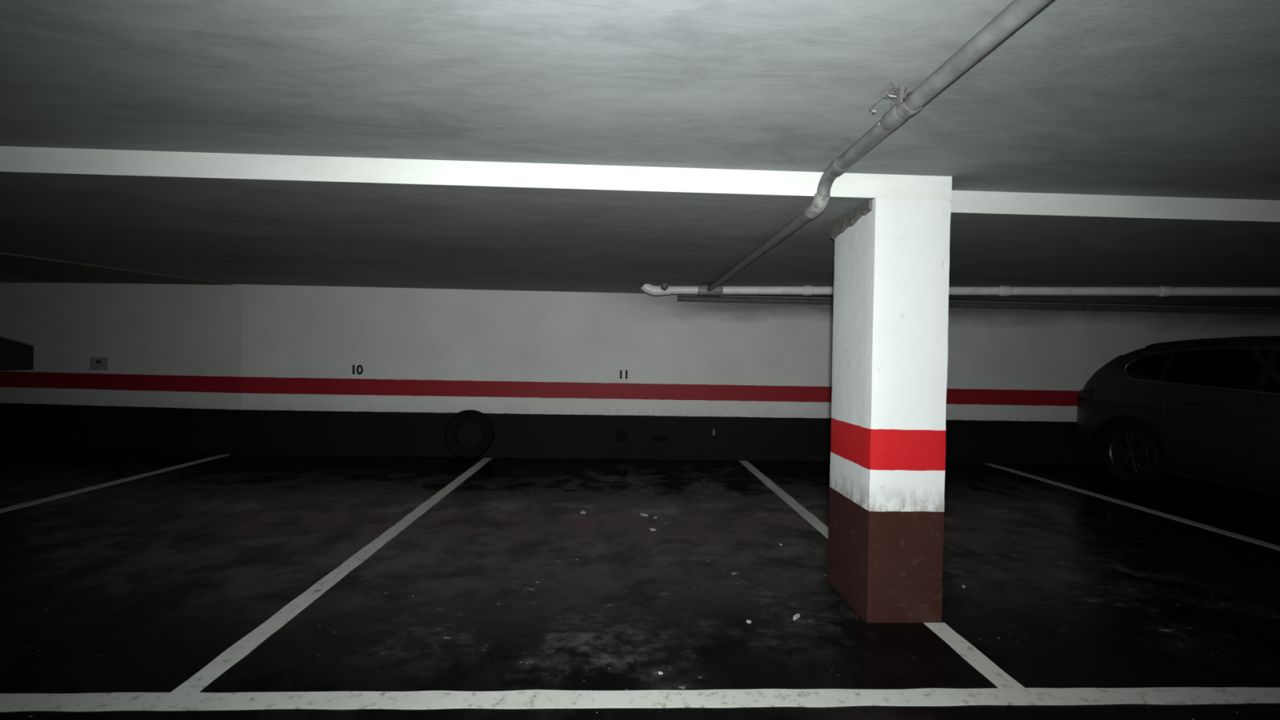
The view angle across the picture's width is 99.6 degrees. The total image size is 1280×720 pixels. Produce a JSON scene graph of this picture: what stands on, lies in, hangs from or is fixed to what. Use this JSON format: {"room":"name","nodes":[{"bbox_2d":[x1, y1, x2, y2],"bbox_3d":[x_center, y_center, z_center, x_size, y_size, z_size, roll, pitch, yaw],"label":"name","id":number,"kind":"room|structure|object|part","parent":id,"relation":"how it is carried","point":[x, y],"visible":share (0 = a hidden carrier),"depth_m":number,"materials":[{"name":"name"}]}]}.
{"room":"parking garage","nodes":[
{"label":"parking garage","id":0,"kind":"room"},
{"bbox_2d":[0,282,243,454],"bbox_3d":[-8.715,0.053,7.396,7.236,2.190,0.248,1,0,5],"label":"wall","id":1,"kind":"structure","parent":0,"point":[171,382],"depth_m":7.10,"materials":[{"name":"paint"}]},
{"bbox_2d":[0,335,35,370],"bbox_3d":[-8.525,-0.112,6.960,0.950,0.471,0.590,1,0,-2],"label":"upper cabinet","id":2,"kind":"object","parent":1,"relation":"attached to","point":[15,355],"visible":1,"depth_m":6.99,"materials":[{"name":"metal"}]},
{"bbox_3d":[-8.522,-0.267,6.959,0.950,0.161,0.590,1,0,-2],"label":"lid","id":3,"kind":"part","parent":2,"relation":"part of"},
{"bbox_2d":[89,356,108,370],"bbox_3d":[-7.128,0.049,7.133,0.260,0.170,0.007,1,0,5],"label":"number patch","id":4,"kind":"object","parent":1,"relation":"attached to","point":[93,365],"visible":1,"depth_m":7.13,"materials":[{"name":"paint"}]},
{"bbox_2d":[0,252,233,284],"bbox_3d":[-6.440,-0.985,5.854,2.540,0.014,2.400,1,0,-2],"label":"trim","id":5,"kind":"structure","parent":1,"relation":"attached to","point":[36,268],"depth_m":6.11,"materials":[{"name":"paint"}]},
{"bbox_2d":[0,445,1279,719],"bbox_3d":[-0.114,1.411,2.306,24.000,0.150,12.600,1,0,-2],"label":"floor","id":6,"kind":"structure","parent":0,"point":[139,584],"depth_m":3.17,"materials":[{"name":"paint"}]},
{"bbox_2d":[0,454,229,512],"bbox_3d":[-5.212,1.228,4.463,0.119,0.003,4.940,1,0,-2],"label":"parking line","id":7,"kind":"object","parent":6,"relation":"on","point":[60,495],"visible":1,"depth_m":5.25,"materials":[{"name":"paint"}]},
{"bbox_2d":[171,457,492,692],"bbox_3d":[-1.879,1.289,4.580,0.116,0.003,4.920,1,0,-2],"label":"parking line","id":8,"kind":"object","parent":6,"relation":"on","point":[200,680],"visible":1,"depth_m":2.88,"materials":[{"name":"paint"}]},
{"bbox_2d":[444,409,494,458],"bbox_3d":[-2.183,0.950,6.933,0.622,0.624,0.259,1,0,-1],"label":"tyre","id":9,"kind":"object","parent":6,"relation":"on","point":[451,439],"visible":1,"depth_m":6.86,"materials":[{"name":"rubber"}]},
{"bbox_2d":[0,687,1279,711],"bbox_3d":[-0.105,1.335,2.134,23.000,0.003,0.115,1,0,-2],"label":"floor line","id":10,"kind":"object","parent":6,"relation":"on","point":[727,698],"visible":1,"depth_m":2.13,"materials":[{"name":"paint"}]},
{"bbox_2d":[738,460,828,539],"bbox_3d":[1.431,1.346,5.261,0.120,0.003,3.810,1,0,-2],"label":"parking line","id":11,"kind":"object","parent":6,"relation":"on","point":[810,517],"visible":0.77,"depth_m":5.16,"materials":[{"name":"paint"}]},
{"bbox_2d":[792,613,799,620],"bbox_3d":[0.818,1.348,2.839,0.024,0.004,0.084,1,0,42],"label":"flake","id":12,"kind":"object","parent":6,"relation":"on","point":[796,616],"visible":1,"depth_m":2.84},
{"bbox_2d":[827,198,951,622],"bbox_3d":[1.369,0.264,3.061,0.425,2.190,0.533,1,0,-2],"label":"pillar","id":13,"kind":"structure","parent":6,"relation":"on","point":[891,285],"depth_m":2.80,"materials":[{"name":"paint"}]},
{"bbox_2d":[924,622,1025,688],"bbox_3d":[1.535,1.363,2.526,0.115,0.003,0.555,1,0,-2],"label":"parking line","id":14,"kind":"object","parent":6,"relation":"on","point":[965,649],"visible":1,"depth_m":2.48,"materials":[{"name":"paint"}]},
{"bbox_2d":[985,463,1279,550],"bbox_3d":[4.779,1.411,4.833,0.118,0.003,4.920,1,0,-2],"label":"parking line","id":15,"kind":"object","parent":6,"relation":"on","point":[1180,519],"visible":1,"depth_m":5.01,"materials":[{"name":"paint"}]},
{"bbox_2d":[1075,335,1279,497],"bbox_3d":[6.509,0.613,4.874,2.161,1.661,4.501,1,0,-2],"label":"car","id":16,"kind":"object","parent":6,"relation":"on","point":[1202,410],"visible":1,"depth_m":5.54,"materials":[{"name":"paint"}]},
{"bbox_2d":[1077,388,1093,400],"bbox_3d":[5.603,0.445,6.841,0.045,0.182,0.378,1,0,18],"label":"tail light","id":17,"kind":"object","parent":16,"relation":"attached to","point":[1086,394],"depth_m":6.77,"materials":[{"name":"plastic"}]},
{"bbox_3d":[5.590,0.438,5.498,0.051,0.024,0.196,1,0,-2],"label":"door handle","id":18,"kind":"part","parent":16,"relation":"part of","materials":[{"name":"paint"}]},
{"bbox_3d":[5.731,0.111,5.117,0.180,0.475,2.361,1,0,-2],"label":"window trim","id":19,"kind":"part","parent":16,"relation":"part of","materials":[{"name":"black metal"}]},
{"bbox_3d":[5.867,-0.180,5.356,0.048,0.101,1.689,1,0,-4],"label":"roof rail","id":20,"kind":"part","parent":16,"relation":"part of","materials":[{"name":"black metal"}]},
{"bbox_2d":[0,0,1279,199],"bbox_3d":[0.039,-1.060,-0.525,24.000,0.200,6.960,1,0,-2],"label":"ceiling","id":21,"kind":"structure","parent":0,"point":[1149,98],"depth_m":1.91,"materials":[{"name":"paint"}]},
{"bbox_2d":[706,0,1053,291],"bbox_3d":[0.978,-0.845,1.162,0.092,0.213,10.058,1,0,-2],"label":"ceiling pipe","id":22,"kind":"object","parent":21,"relation":"attached to","point":[1017,13],"visible":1,"depth_m":1.89,"materials":[{"name":"paint"}]},
{"bbox_2d":[869,81,907,124],"bbox_3d":[0.892,-0.922,1.971,0.123,0.068,0.225,1,0,-2],"label":"wire","id":23,"kind":"object","parent":21,"relation":"hanging from","point":[887,88],"visible":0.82,"depth_m":1.92,"materials":[{"name":"silver metal"}]},
{"bbox_2d":[0,146,1279,307],"bbox_3d":[-0.196,-1.036,5.660,24.000,0.323,5.860,1,0,-2],"label":"ceiling","id":24,"kind":"structure","parent":0,"point":[227,218],"depth_m":3.52,"materials":[{"name":"paint"}]},
{"bbox_2d":[640,283,1279,296],"bbox_3d":[5.864,-0.718,5.596,11.801,0.162,0.209,1,0,6],"label":"pipe","id":25,"kind":"object","parent":24,"relation":"attached to","point":[664,288],"visible":0.93,"depth_m":5.80,"materials":[{"name":"paint"}]},
{"bbox_2d":[240,284,1279,464],"bbox_3d":[3.292,0.275,7.407,16.850,2.190,0.250,1,0,-2],"label":"wall","id":26,"kind":"structure","parent":0,"point":[544,367],"depth_m":7.15,"materials":[{"name":"paint"}]},
{"bbox_2d":[352,364,363,374],"bbox_3d":[-3.658,0.126,7.016,0.133,0.126,0.002,1,0,-2],"label":"number","id":27,"kind":"object","parent":26,"relation":"attached to","point":[353,366],"visible":1,"depth_m":7.02,"materials":[{"name":"black paint"}]},
{"bbox_2d":[616,431,627,441],"bbox_3d":[-0.240,1.006,7.139,0.150,0.140,0.026,1,0,-2],"label":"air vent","id":28,"kind":"object","parent":26,"relation":"in","point":[621,436],"visible":1,"depth_m":7.13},
{"bbox_2d":[619,369,627,378],"bbox_3d":[-0.215,0.192,7.147,0.099,0.116,0.002,1,0,-2],"label":"number","id":29,"kind":"object","parent":26,"relation":"attached to","point":[626,371],"visible":1,"depth_m":7.15,"materials":[{"name":"black paint"}]},
{"bbox_2d":[652,436,666,441],"bbox_3d":[0.260,1.046,7.136,0.200,0.060,0.071,1,0,-2],"label":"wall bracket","id":30,"kind":"object","parent":26,"relation":"attached to","point":[654,438],"visible":1,"depth_m":7.15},
{"bbox_2d":[677,295,1279,315],"bbox_3d":[6.064,-0.708,7.339,11.150,0.080,0.080,1,0,-2],"label":"conduit","id":31,"kind":"object","parent":26,"relation":"attached to","point":[680,298],"visible":0.84,"depth_m":7.28,"materials":[{"name":"paint"}]}
]}

